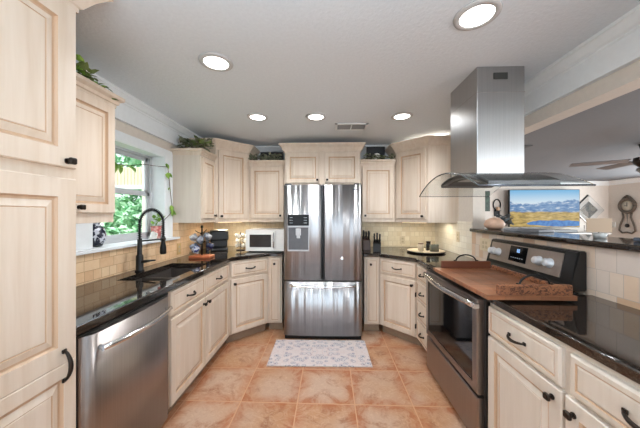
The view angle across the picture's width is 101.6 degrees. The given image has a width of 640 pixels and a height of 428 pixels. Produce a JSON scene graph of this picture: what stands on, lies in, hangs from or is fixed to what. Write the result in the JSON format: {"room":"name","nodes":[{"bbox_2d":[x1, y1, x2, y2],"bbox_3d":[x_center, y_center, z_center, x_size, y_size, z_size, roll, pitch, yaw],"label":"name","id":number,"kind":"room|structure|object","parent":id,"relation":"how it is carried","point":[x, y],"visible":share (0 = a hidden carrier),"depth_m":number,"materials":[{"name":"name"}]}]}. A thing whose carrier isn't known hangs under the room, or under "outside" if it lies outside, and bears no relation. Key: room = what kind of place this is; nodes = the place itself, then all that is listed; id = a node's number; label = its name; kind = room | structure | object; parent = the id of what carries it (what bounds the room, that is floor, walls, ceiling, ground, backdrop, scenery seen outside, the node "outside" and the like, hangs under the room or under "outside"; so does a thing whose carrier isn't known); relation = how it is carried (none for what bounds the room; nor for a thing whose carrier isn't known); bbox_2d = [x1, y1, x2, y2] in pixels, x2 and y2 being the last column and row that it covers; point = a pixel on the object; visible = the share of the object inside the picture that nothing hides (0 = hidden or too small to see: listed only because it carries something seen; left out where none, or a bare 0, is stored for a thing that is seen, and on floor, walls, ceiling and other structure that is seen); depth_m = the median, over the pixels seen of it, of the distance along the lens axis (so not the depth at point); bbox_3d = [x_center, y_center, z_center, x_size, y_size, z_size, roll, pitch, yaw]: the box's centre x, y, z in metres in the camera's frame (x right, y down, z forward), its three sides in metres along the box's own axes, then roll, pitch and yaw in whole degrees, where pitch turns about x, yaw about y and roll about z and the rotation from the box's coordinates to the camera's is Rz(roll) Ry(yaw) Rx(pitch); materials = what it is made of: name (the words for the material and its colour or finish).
{"room":"kitchen","nodes":[
{"label":"kitchen","id":0,"kind":"room"},
{"bbox_2d":[115,119,213,251],"bbox_3d":[-1.713,0.215,0.629,0.232,2.290,6.340,0,0,2],"label":"wall","id":1,"kind":"structure","parent":0,"point":[120,126],"depth_m":2.50,"materials":[{"name":"beige paint"}]},
{"bbox_2d":[74,72,124,223],"bbox_3d":[-1.399,-0.333,1.344,0.366,0.765,0.584,0,0,2],"label":"upper cabinet","id":2,"kind":"object","parent":1,"relation":"attached to","point":[94,173],"visible":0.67,"depth_m":1.44,"materials":[{"name":"brown wood"}]},
{"bbox_2d":[76,54,118,100],"bbox_3d":[-1.293,-0.747,1.470,0.161,0.192,0.331,0,0,2],"label":"ivy garland","id":3,"kind":"object","parent":2,"relation":"on","point":[82,66],"visible":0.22,"depth_m":1.39,"materials":[{"name":"green plant"}]},
{"bbox_2d":[76,129,172,250],"bbox_3d":[-1.633,-0.203,2.180,0.186,0.875,1.045,0,0,2],"label":"trim","id":4,"kind":"structure","parent":1,"relation":"attached to","point":[161,198],"depth_m":2.57,"materials":[{"name":"white paint"}]},
{"bbox_2d":[100,145,151,243],"bbox_3d":[-1.691,-0.165,2.185,0.050,0.800,0.778,0,0,2],"label":"window","id":5,"kind":"structure","parent":1,"relation":"in","point":[133,190],"depth_m":2.32,"materials":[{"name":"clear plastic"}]},
{"bbox_2d":[76,237,179,255],"bbox_3d":[-1.604,0.245,1.879,0.265,0.020,1.645,0,0,2],"label":"window sill","id":6,"kind":"structure","parent":1,"relation":"attached to","point":[112,246],"depth_m":1.95,"materials":[{"name":"white paint"}]},
{"bbox_2d":[93,223,106,246],"bbox_3d":[-1.621,0.146,1.872,0.144,0.175,0.144,0,0,2],"label":"vase","id":7,"kind":"object","parent":6,"relation":"on","point":[99,232],"visible":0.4,"depth_m":1.85,"materials":[{"name":"ceramic"}]},
{"bbox_2d":[149,231,157,238],"bbox_3d":[-1.519,0.194,2.389,0.064,0.080,0.094,0,0,2],"label":"figurine","id":8,"kind":"object","parent":6,"relation":"on","point":[153,235],"visible":0.91,"depth_m":2.36,"materials":[{"name":"white ceramic"}]},
{"bbox_2d":[150,214,161,238],"bbox_3d":[-1.574,0.107,2.509,0.097,0.254,0.112,0,0,-24],"label":"flower pot","id":9,"kind":"object","parent":6,"relation":"on","point":[157,229],"visible":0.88,"depth_m":2.49,"materials":[{"name":"pink ceramic"}]},
{"bbox_2d":[76,223,188,285],"bbox_3d":[-1.528,0.275,1.984,0.070,0.370,1.860,0,0,2],"label":"backsplash","id":10,"kind":"structure","parent":1,"relation":"attached to","point":[91,267],"depth_m":1.98,"materials":[{"name":"tile"}]},
{"bbox_2d":[177,243,180,254],"bbox_3d":[-1.463,0.362,2.712,0.008,0.116,0.070,0,0,2],"label":"wall outlet","id":11,"kind":"object","parent":10,"relation":"attached to","point":[178,244],"visible":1,"depth_m":2.70,"materials":[{"name":"beige plastic"}]},
{"bbox_2d":[115,162,175,219],"bbox_3d":[-1.538,-0.219,2.175,0.118,0.562,1.043,0,0,2],"label":"vine","id":12,"kind":"object","parent":1,"relation":"hanging from","point":[119,167],"visible":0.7,"depth_m":2.45,"materials":[{"name":"green plant"}]},
{"bbox_2d":[170,148,217,222],"bbox_3d":[-1.355,-0.290,2.852,0.352,0.765,0.377,0,0,2],"label":"upper cabinet","id":13,"kind":"object","parent":1,"relation":"attached to","point":[193,168],"visible":0.98,"depth_m":2.70,"materials":[{"name":"beige paint"}]},
{"bbox_2d":[177,135,215,151],"bbox_3d":[-1.312,-0.737,2.768,0.428,0.176,0.272,0,0,2],"label":"ivy garland","id":14,"kind":"object","parent":13,"relation":"on","point":[203,143],"visible":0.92,"depth_m":2.75,"materials":[{"name":"green plant"}]},
{"bbox_2d":[189,138,259,222],"bbox_3d":[-1.177,-0.381,3.308,0.680,0.975,0.682,0,0,2],"label":"upper cabinet","id":15,"kind":"object","parent":1,"relation":"attached to","point":[231,164],"visible":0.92,"depth_m":3.16,"materials":[{"name":"brown wood"}]},
{"bbox_2d":[161,323,466,427],"bbox_3d":[2.785,1.390,2.130,9.120,0.060,9.650,0,0,2],"label":"floor","id":16,"kind":"structure","parent":0,"point":[236,389],"depth_m":1.99,"materials":[{"name":"tile"}]},
{"bbox_2d":[0,0,112,427],"bbox_3d":[-1.246,0.217,0.593,0.685,2.285,1.070,0,0,2],"label":"pantry cabinet","id":17,"kind":"object","parent":16,"relation":"on","point":[38,161],"visible":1,"depth_m":0.89,"materials":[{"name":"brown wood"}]},
{"bbox_2d":[76,292,172,427],"bbox_3d":[-1.190,0.927,1.354,0.651,0.866,0.596,0,0,2],"label":"dishwasher","id":18,"kind":"object","parent":16,"relation":"on","point":[122,361],"visible":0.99,"depth_m":1.26,"materials":[{"name":"silver metal"}]},
{"bbox_2d":[168,263,228,412],"bbox_3d":[-1.191,0.924,2.195,0.578,0.872,1.055,0,0,2],"label":"base cabinet","id":19,"kind":"object","parent":16,"relation":"on","point":[198,320],"visible":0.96,"depth_m":1.99,"materials":[{"name":"brown wood"}]},
{"bbox_2d":[76,246,283,335],"bbox_3d":[-0.994,0.466,2.340,1.087,0.040,2.602,0,0,2],"label":"countertop","id":20,"kind":"structure","parent":19,"relation":"on","point":[98,302],"depth_m":1.61,"materials":[{"name":"black stone"}]},
{"bbox_2d":[135,208,165,271],"bbox_3d":[-1.334,0.199,2.133,0.163,0.494,0.287,0,0,12],"label":"kitchen faucet","id":21,"kind":"object","parent":20,"relation":"on","point":[140,261],"visible":1,"depth_m":2.04,"materials":[{"name":"black metal"}]},
{"bbox_2d":[134,268,195,280],"bbox_3d":[-1.185,0.587,2.052,0.364,0.194,0.632,0,0,2],"label":"sink","id":22,"kind":"object","parent":20,"relation":"in","point":[170,273],"visible":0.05,"depth_m":2.28,"materials":[{"name":"black"}]},
{"bbox_2d":[189,225,214,258],"bbox_3d":[-1.209,0.279,2.673,0.210,0.334,0.140,0,0,2],"label":"mug tree","id":23,"kind":"object","parent":20,"relation":"on","point":[195,256],"visible":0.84,"depth_m":2.64,"materials":[{"name":"red wood"}]},
{"bbox_2d":[189,233,197,241],"bbox_3d":[-1.282,0.239,2.649,0.084,0.090,0.060,0,0,-18],"label":"mug","id":24,"kind":"object","parent":23,"relation":"hanging from","point":[194,236],"visible":0.89,"depth_m":2.63,"materials":[{"name":"white ceramic"}]},
{"bbox_2d":[191,245,200,253],"bbox_3d":[-1.238,0.354,2.601,0.060,0.090,0.084,0,0,22],"label":"mug","id":25,"kind":"object","parent":23,"relation":"hanging from","point":[196,248],"visible":1,"depth_m":2.58,"materials":[{"name":"ceramic"}]},
{"bbox_2d":[197,235,203,243],"bbox_3d":[-1.191,0.259,2.598,0.060,0.090,0.084,0,0,-13],"label":"mug","id":26,"kind":"object","parent":23,"relation":"hanging from","point":[200,238],"visible":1,"depth_m":2.58,"materials":[{"name":"ceramic"}]},
{"bbox_2d":[203,232,211,240],"bbox_3d":[-1.137,0.229,2.644,0.084,0.090,0.060,0,0,22],"label":"mug","id":27,"kind":"object","parent":23,"relation":"hanging from","point":[206,235],"visible":0.99,"depth_m":2.62,"materials":[{"name":"white ceramic"}]},
{"bbox_2d":[206,242,213,249],"bbox_3d":[-1.133,0.329,2.691,0.084,0.090,0.060,0,0,-13],"label":"mug","id":28,"kind":"object","parent":23,"relation":"hanging from","point":[209,245],"visible":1,"depth_m":2.67,"materials":[{"name":"blue ceramic"}]},
{"bbox_2d":[206,229,228,250],"bbox_3d":[-1.278,0.317,3.244,0.255,0.258,0.308,0,0,-23],"label":"coffee maker","id":29,"kind":"object","parent":20,"relation":"on","point":[220,237],"visible":0.8,"depth_m":3.16,"materials":[{"name":"black plastic"}]},
{"bbox_2d":[236,232,244,250],"bbox_3d":[-0.979,0.334,3.226,0.110,0.224,0.110,0,0,2],"label":"pod carousel","id":30,"kind":"object","parent":20,"relation":"on","point":[240,249],"visible":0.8,"depth_m":3.21,"materials":[{"name":"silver metal"}]},
{"bbox_2d":[246,228,283,251],"bbox_3d":[-0.635,0.315,3.212,0.470,0.262,0.394,0,0,2],"label":"microwave","id":31,"kind":"object","parent":20,"relation":"on","point":[257,239],"visible":0.77,"depth_m":3.05,"materials":[{"name":"metal"}]},
{"bbox_2d":[225,257,267,342],"bbox_3d":[-0.855,0.924,2.952,0.467,0.872,0.358,0,0,-43],"label":"base cabinet","id":32,"kind":"object","parent":16,"relation":"on","point":[248,278],"visible":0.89,"depth_m":2.83,"materials":[{"name":"brown wood"}]},
{"bbox_2d":[268,256,283,328],"bbox_3d":[-0.512,0.924,3.285,0.160,0.872,0.630,0,0,2],"label":"base cabinet","id":33,"kind":"object","parent":16,"relation":"on","point":[275,263],"visible":0.84,"depth_m":3.00,"materials":[{"name":"brown wood"}]},
{"bbox_2d":[266,340,372,366],"bbox_3d":[-0.002,1.353,2.557,0.944,0.012,0.480,0,0,1],"label":"rug","id":34,"kind":"object","parent":16,"relation":"on","point":[286,353],"visible":1,"depth_m":2.50,"materials":[{"name":"white fabric"}]},
{"bbox_2d":[284,183,361,338],"bbox_3d":[0.041,0.512,3.132,0.846,1.684,0.777,0,0,2],"label":"refrigerator","id":35,"kind":"object","parent":16,"relation":"on","point":[323,223],"visible":1,"depth_m":2.80,"materials":[{"name":"silver metal"}]},
{"bbox_2d":[361,255,379,330],"bbox_3d":[0.605,0.924,3.246,0.175,0.872,0.630,0,0,2],"label":"base cabinet","id":36,"kind":"object","parent":16,"relation":"on","point":[370,280],"visible":0.88,"depth_m":2.96,"materials":[{"name":"beige wood"}]},
{"bbox_2d":[380,257,421,345],"bbox_3d":[0.926,0.924,2.896,0.358,0.872,0.453,0,0,-43],"label":"base cabinet","id":37,"kind":"object","parent":16,"relation":"on","point":[398,278],"visible":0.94,"depth_m":2.79,"materials":[{"name":"beige wood"}]},
{"bbox_2d":[362,246,479,268],"bbox_3d":[1.024,0.466,2.930,1.045,0.040,1.283,0,0,2],"label":"countertop","id":38,"kind":"structure","parent":37,"relation":"on","point":[399,253],"depth_m":2.81,"materials":[{"name":"black stone"}]},
{"bbox_2d":[362,236,370,250],"bbox_3d":[0.574,0.365,3.240,0.090,0.162,0.155,0,0,2],"label":"knife block","id":39,"kind":"object","parent":38,"relation":"on","point":[366,245],"visible":0.84,"depth_m":3.19,"materials":[{"name":"black wood"}]},
{"bbox_2d":[373,239,380,251],"bbox_3d":[0.684,0.378,3.125,0.090,0.137,0.155,0,0,14],"label":"knife block","id":40,"kind":"object","parent":38,"relation":"on","point":[376,245],"visible":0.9,"depth_m":3.07,"materials":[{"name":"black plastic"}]},
{"bbox_2d":[407,248,445,253],"bbox_3d":[1.236,0.434,3.049,0.424,0.024,0.424,0,0,2],"label":"serving tray","id":41,"kind":"object","parent":38,"relation":"on","point":[414,250],"visible":0.8,"depth_m":2.97,"materials":[{"name":"brown metal"}]},
{"bbox_2d":[418,243,423,250],"bbox_3d":[1.181,0.383,3.061,0.068,0.087,0.068,0,0,2],"label":"storage jar","id":42,"kind":"object","parent":41,"relation":"on","point":[420,245],"visible":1,"depth_m":3.04,"materials":[{"name":"beige ceramic"}]},
{"bbox_2d":[426,241,430,249],"bbox_3d":[1.279,0.374,3.078,0.056,0.105,0.056,0,0,2],"label":"bottle","id":43,"kind":"object","parent":41,"relation":"on","point":[427,242],"visible":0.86,"depth_m":3.06,"materials":[{"name":"black glass"}]},
{"bbox_2d":[429,244,438,251],"bbox_3d":[1.309,0.389,2.992,0.100,0.075,0.100,0,0,2],"label":"candle","id":44,"kind":"object","parent":41,"relation":"on","point":[432,247],"visible":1,"depth_m":2.95,"materials":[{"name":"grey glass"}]},
{"bbox_2d":[417,264,429,351],"bbox_3d":[1.222,0.924,2.457,0.588,0.872,0.365,0,0,2],"label":"base cabinet","id":45,"kind":"object","parent":16,"relation":"on","point":[421,280],"visible":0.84,"depth_m":2.48,"materials":[{"name":"beige wood"}]},
{"bbox_2d":[423,238,586,427],"bbox_3d":[1.176,0.775,1.866,0.668,1.130,0.816,0,0,2],"label":"range","id":46,"kind":"object","parent":16,"relation":"on","point":[457,317],"visible":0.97,"depth_m":1.69,"materials":[{"name":"silver metal"}]},
{"bbox_2d":[429,264,577,294],"bbox_3d":[1.194,0.450,1.865,0.512,0.030,0.816,0,0,2],"label":"wooden tray","id":47,"kind":"object","parent":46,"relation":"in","point":[431,266],"depth_m":1.93,"materials":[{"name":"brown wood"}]},
{"bbox_2d":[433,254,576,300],"bbox_3d":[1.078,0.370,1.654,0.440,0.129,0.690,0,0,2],"label":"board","id":48,"kind":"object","parent":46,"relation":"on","point":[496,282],"visible":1,"depth_m":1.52,"materials":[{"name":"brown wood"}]},
{"bbox_2d":[488,303,639,427],"bbox_3d":[1.170,0.924,0.955,0.588,0.872,0.990,0,0,2],"label":"base cabinet","id":49,"kind":"object","parent":16,"relation":"on","point":[536,379],"visible":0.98,"depth_m":1.06,"materials":[{"name":"beige paint"}]},
{"bbox_2d":[488,295,639,383],"bbox_3d":[1.194,0.466,0.943,0.569,0.040,1.008,0,0,2],"label":"countertop","id":50,"kind":"structure","parent":49,"relation":"on","point":[605,331],"depth_m":1.06,"materials":[{"name":"black stone"}]},
{"bbox_2d":[570,232,610,236],"bbox_3d":[5.825,0.905,6.423,2.080,0.910,0.500,0,0,2],"label":"media console","id":51,"kind":"object","parent":16,"relation":"on","point":[582,233],"visible":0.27,"depth_m":6.18,"materials":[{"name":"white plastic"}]},
{"bbox_2d":[552,229,577,232],"bbox_3d":[5.723,0.414,6.357,1.000,0.070,0.100,0,0,2],"label":"soundbar","id":52,"kind":"object","parent":51,"relation":"on","point":[555,230],"visible":0.5,"depth_m":6.30,"materials":[{"name":"white plastic"}]},
{"bbox_2d":[76,0,639,145],"bbox_3d":[-0.105,-0.960,0.574,3.450,0.060,6.340,0,0,2],"label":"ceiling","id":53,"kind":"structure","parent":0,"point":[346,61],"depth_m":1.50,"materials":[{"name":"white paint"}]},
{"bbox_2d":[198,52,232,71],"bbox_3d":[-0.635,-0.925,1.598,0.200,0.010,0.200,0,0,2],"label":"recessed light","id":54,"kind":"object","parent":53,"relation":"in","point":[213,61],"visible":1,"depth_m":1.58,"materials":[{"name":"white"}]},
{"bbox_2d":[203,56,228,69],"bbox_3d":[-0.635,-0.926,1.598,0.143,0.005,0.143,0,0,2],"label":"diffuser","id":55,"kind":"object","parent":54,"relation":"attached to","point":[210,62],"depth_m":1.59,"materials":[{"name":"white plastic"}]},
{"bbox_2d":[247,113,267,120],"bbox_3d":[-0.596,-0.925,2.497,0.200,0.010,0.200,0,0,2],"label":"recessed light","id":56,"kind":"object","parent":53,"relation":"in","point":[253,116],"visible":1,"depth_m":2.47,"materials":[{"name":"white"}]},
{"bbox_2d":[250,115,264,119],"bbox_3d":[-0.596,-0.926,2.497,0.143,0.005,0.143,0,0,2],"label":"diffuser","id":57,"kind":"object","parent":56,"relation":"attached to","point":[253,117],"depth_m":2.50,"materials":[{"name":"white plastic"}]},
{"bbox_2d":[306,112,325,120],"bbox_3d":[-0.038,-0.925,2.490,0.200,0.010,0.200,0,0,2],"label":"recessed light","id":58,"kind":"object","parent":53,"relation":"in","point":[315,116],"visible":1,"depth_m":2.47,"materials":[{"name":"white"}]},
{"bbox_2d":[309,115,322,119],"bbox_3d":[-0.038,-0.926,2.490,0.143,0.005,0.143,0,0,2],"label":"diffuser","id":59,"kind":"object","parent":58,"relation":"attached to","point":[311,117],"depth_m":2.50,"materials":[{"name":"white plastic"}]},
{"bbox_2d":[335,123,368,129],"bbox_3d":[0.331,-0.925,2.770,0.340,0.010,0.200,0,0,2],"label":"ceiling vent","id":60,"kind":"object","parent":53,"relation":"in","point":[338,126],"visible":1,"depth_m":2.75,"materials":[{"name":"white metal"}]},
{"bbox_2d":[391,112,412,119],"bbox_3d":[0.778,-0.925,2.475,0.200,0.010,0.200,0,0,2],"label":"recessed light","id":61,"kind":"object","parent":53,"relation":"in","point":[401,115],"visible":1,"depth_m":2.46,"materials":[{"name":"white"}]},
{"bbox_2d":[394,114,409,118],"bbox_3d":[0.778,-0.926,2.475,0.143,0.005,0.143,0,0,2],"label":"diffuser","id":62,"kind":"object","parent":61,"relation":"attached to","point":[396,116],"depth_m":2.47,"materials":[{"name":"white plastic"}]},
{"bbox_2d":[453,0,502,30],"bbox_3d":[0.733,-0.925,1.220,0.200,0.010,0.200,0,0,2],"label":"recessed light","id":63,"kind":"object","parent":53,"relation":"in","point":[476,14],"visible":1,"depth_m":1.21,"materials":[{"name":"white"}]},
{"bbox_2d":[459,4,494,26],"bbox_3d":[0.733,-0.926,1.220,0.143,0.005,0.143,0,0,2],"label":"diffuser","id":64,"kind":"object","parent":63,"relation":"attached to","point":[471,15],"depth_m":1.22,"materials":[{"name":"white plastic"}]},
{"bbox_2d":[419,66,595,196],"bbox_3d":[1.150,-0.538,1.820,0.601,0.784,0.908,0,0,2],"label":"range hood","id":65,"kind":"object","parent":53,"relation":"attached to","point":[487,107],"visible":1,"depth_m":1.64,"materials":[{"name":"metal"}]},
{"bbox_2d":[493,72,507,78],"bbox_3d":[1.135,-0.868,1.640,0.085,0.040,0.006,0,0,2],"label":"vent grille","id":66,"kind":"object","parent":65,"relation":"attached to","point":[496,75],"depth_m":1.64,"materials":[{"name":"grey metal"}]},
{"bbox_2d":[435,60,639,309],"bbox_3d":[1.531,0.215,0.458,0.132,2.290,6.220,0,0,2],"label":"wall","id":67,"kind":"structure","parent":0,"point":[613,275],"depth_m":1.47,"materials":[{"name":"stone"}]},
{"bbox_2d":[76,4,639,159],"bbox_3d":[-0.067,-0.828,0.513,3.090,0.205,6.220,0,0,2],"label":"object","id":68,"kind":"structure","parent":67,"relation":"attached to","point":[616,46],"depth_m":1.60,"materials":[{"name":"white paint"}]},
{"bbox_2d":[385,135,458,222],"bbox_3d":[1.220,-0.381,3.223,0.703,0.975,0.687,0,0,2],"label":"upper cabinet","id":69,"kind":"object","parent":67,"relation":"attached to","point":[420,160],"visible":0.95,"depth_m":2.99,"materials":[{"name":"beige wood"}]},
{"bbox_2d":[456,231,459,241],"bbox_3d":[1.546,0.255,2.929,0.008,0.116,0.070,0,0,2],"label":"wall outlet","id":70,"kind":"object","parent":67,"relation":"attached to","point":[457,233],"visible":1,"depth_m":2.93,"materials":[{"name":"beige plastic"}]},
{"bbox_2d":[480,238,490,251],"bbox_3d":[1.528,0.285,2.419,0.008,0.116,0.160,0,0,2],"label":"wall outlet","id":71,"kind":"object","parent":67,"relation":"attached to","point":[485,244],"visible":0.94,"depth_m":2.42,"materials":[{"name":"beige plastic"}]},
{"bbox_2d":[470,228,639,251],"bbox_3d":[1.642,0.161,0.891,0.380,0.031,3.495,0,0,2],"label":"bar","id":72,"kind":"object","parent":67,"relation":"on","point":[627,244],"visible":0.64,"depth_m":1.60,"materials":[{"name":"black stone"}]},
{"bbox_2d":[484,216,504,229],"bbox_3d":[1.646,0.082,2.465,0.172,0.124,0.172,0,0,2],"label":"vase","id":73,"kind":"object","parent":72,"relation":"on","point":[494,223],"visible":0.98,"depth_m":2.41,"materials":[{"name":"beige ceramic"}]},
{"bbox_2d":[496,214,513,225],"bbox_3d":[1.800,0.058,2.535,0.160,0.127,0.184,0,0,2],"label":"greenery","id":74,"kind":"object","parent":72,"relation":"on","point":[508,221],"visible":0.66,"depth_m":2.51,"materials":[{"name":"grey plant"}]},
{"bbox_2d":[504,228,553,232],"bbox_3d":[1.736,0.134,2.182,0.180,0.020,0.280,0,0,-18],"label":"magazine stack","id":75,"kind":"object","parent":72,"relation":"on","point":[505,229],"visible":0.99,"depth_m":2.10,"materials":[{"name":"grey paper"}]},
{"bbox_2d":[592,233,606,237],"bbox_3d":[1.675,0.129,1.563,0.064,0.030,0.064,0,0,2],"label":"glass dish","id":76,"kind":"object","parent":72,"relation":"on","point":[595,235],"visible":0.99,"depth_m":1.54,"materials":[{"name":"glass"}]},
{"bbox_2d":[633,237,639,241],"bbox_3d":[1.708,0.127,1.352,0.100,0.034,0.060,0,0,2],"label":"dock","id":77,"kind":"object","parent":72,"relation":"on","point":[637,239],"visible":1,"depth_m":1.37,"materials":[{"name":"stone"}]},
{"bbox_2d":[588,177,639,185],"bbox_3d":[4.447,-0.785,2.023,5.590,0.110,9.550,0,0,2],"label":"trim","id":78,"kind":"structure","parent":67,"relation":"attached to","point":[630,180],"depth_m":6.47,"materials":[{"name":"white paint"}]},
{"bbox_2d":[485,186,608,236],"bbox_3d":[4.614,0.260,6.845,5.590,2.200,0.100,0,0,2],"label":"wall","id":79,"kind":"structure","parent":0,"point":[600,194],"depth_m":6.74,"materials":[{"name":"beige paint"}]},
{"bbox_2d":[485,197,489,210],"bbox_3d":[4.326,-0.340,6.786,0.170,0.540,0.033,0,0,2],"label":"wall picture","id":80,"kind":"object","parent":79,"relation":"attached to","point":[487,199],"visible":0.32,"depth_m":6.77,"materials":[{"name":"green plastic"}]},
{"bbox_2d":[493,199,500,216],"bbox_3d":[4.595,-0.157,6.740,0.208,0.474,0.112,0,0,2],"label":"wall sconce","id":81,"kind":"object","parent":79,"relation":"attached to","point":[497,210],"visible":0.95,"depth_m":6.77,"materials":[{"name":"black metal"}]},
{"bbox_2d":[508,189,579,226],"bbox_3d":[5.604,-0.140,6.607,1.660,0.940,0.198,0,0,4],"label":"television","id":82,"kind":"object","parent":79,"relation":"attached to","point":[558,207],"visible":1,"depth_m":6.51,"materials":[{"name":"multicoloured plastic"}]},
{"bbox_2d":[580,195,603,222],"bbox_3d":[6.876,-0.107,6.694,0.792,0.778,0.035,0,0,2],"label":"mirror","id":83,"kind":"object","parent":79,"relation":"attached to","point":[589,208],"visible":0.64,"depth_m":6.68,"materials":[{"name":"silver metal"}]},
{"bbox_2d":[580,201,597,217],"bbox_3d":[6.890,-0.100,6.699,0.458,0.458,0.026,0,0,2],"label":"mirror glass","id":84,"kind":"object","parent":83,"relation":"attached to","point":[588,209],"depth_m":6.69,"materials":[{"name":"grey mirror"}]},
{"bbox_2d":[524,88,639,180],"bbox_3d":[4.499,-0.870,2.071,5.690,0.060,9.650,0,0,2],"label":"ceiling","id":85,"kind":"structure","parent":0,"point":[609,130],"depth_m":3.07,"materials":[{"name":"paint"}]},
{"bbox_2d":[569,144,639,172],"bbox_3d":[3.942,-0.660,3.132,1.302,0.360,1.324,0,0,2],"label":"ceiling fan","id":86,"kind":"object","parent":85,"relation":"hanging from","point":[636,161],"visible":1,"depth_m":3.33,"materials":[{"name":"brown metal"}]},
{"bbox_2d":[584,218,615,232],"bbox_3d":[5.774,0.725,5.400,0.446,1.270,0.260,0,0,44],"label":"lampshade","id":87,"kind":"object","parent":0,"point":[598,225],"visible":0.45,"depth_m":5.33,"materials":[{"name":"beige fabric"}]},
{"bbox_2d":[609,182,639,238],"bbox_3d":[7.292,0.260,1.975,0.100,2.200,9.650,0,0,2],"label":"wall","id":88,"kind":"structure","parent":0,"point":[616,192],"depth_m":6.36,"materials":[{"name":"beige paint"}]},
{"bbox_2d":[618,195,636,233],"bbox_3d":[7.365,0.009,6.260,0.070,0.934,0.389,0,0,2],"label":"wall clock","id":89,"kind":"object","parent":88,"relation":"attached to","point":[628,205],"visible":1,"depth_m":6.25,"materials":[{"name":"wood"}]},
{"bbox_3d":[0.102,0.215,3.679,3.210,2.290,0.120,0,0,2],"label":"wall","id":90,"kind":"structure","parent":0,"visible":0},
{"bbox_2d":[279,142,365,184],"bbox_3d":[0.034,-0.610,3.375,1.048,0.500,0.472,0,0,2],"label":"upper cabinet","id":91,"kind":"object","parent":90,"relation":"attached to","point":[323,163],"visible":0.93,"depth_m":3.18,"materials":[{"name":"beige wood"}]},
{"bbox_2d":[214,222,434,246],"bbox_3d":[0.040,0.270,3.615,3.066,0.380,0.012,0,0,2],"label":"backsplash","id":92,"kind":"structure","parent":90,"relation":"attached to","point":[414,233],"depth_m":3.58,"materials":[{"name":"tile"}]},
{"bbox_2d":[248,160,284,221],"bbox_3d":[-0.668,-0.290,3.454,0.470,0.780,0.357,0,0,2],"label":"upper cabinet","id":93,"kind":"object","parent":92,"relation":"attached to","point":[266,177],"visible":0.8,"depth_m":3.31,"materials":[{"name":"brown wood"}]},
{"bbox_2d":[248,152,281,159],"bbox_3d":[-0.698,-0.719,3.357,0.444,0.139,0.159,0,0,2],"label":"ivy garland","id":94,"kind":"object","parent":93,"relation":"on","point":[265,157],"visible":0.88,"depth_m":3.34,"materials":[{"name":"green plant"}]},
{"bbox_2d":[260,152,283,159],"bbox_3d":[-0.640,-0.737,3.484,0.300,0.170,0.060,0,0,2],"label":"box","id":95,"kind":"object","parent":93,"relation":"on","point":[261,153],"visible":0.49,"depth_m":3.45,"materials":[{"name":"black"}]},
{"bbox_2d":[360,159,395,221],"bbox_3d":[0.729,-0.290,3.405,0.438,0.780,0.357,0,0,2],"label":"upper cabinet","id":96,"kind":"object","parent":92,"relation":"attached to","point":[377,176],"visible":0.93,"depth_m":3.26,"materials":[{"name":"beige wood"}]},
{"bbox_2d":[366,147,384,158],"bbox_3d":[0.740,-0.772,3.477,0.240,0.240,0.040,0,0,2],"label":"box","id":97,"kind":"object","parent":96,"relation":"on","point":[381,150],"visible":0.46,"depth_m":3.46,"materials":[{"name":"black"}]},
{"bbox_2d":[363,153,395,158],"bbox_3d":[0.738,-0.716,3.278,0.443,0.098,0.099,0,0,2],"label":"ivy garland","id":98,"kind":"object","parent":96,"relation":"on","point":[374,155],"visible":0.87,"depth_m":3.27,"materials":[{"name":"green plant"}]},
{"bbox_2d":[400,236,404,243],"bbox_3d":[1.129,0.355,3.567,0.070,0.116,0.008,0,0,2],"label":"wall outlet","id":99,"kind":"object","parent":92,"relation":"attached to","point":[402,238],"visible":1,"depth_m":3.56,"materials":[{"name":"beige plastic"}]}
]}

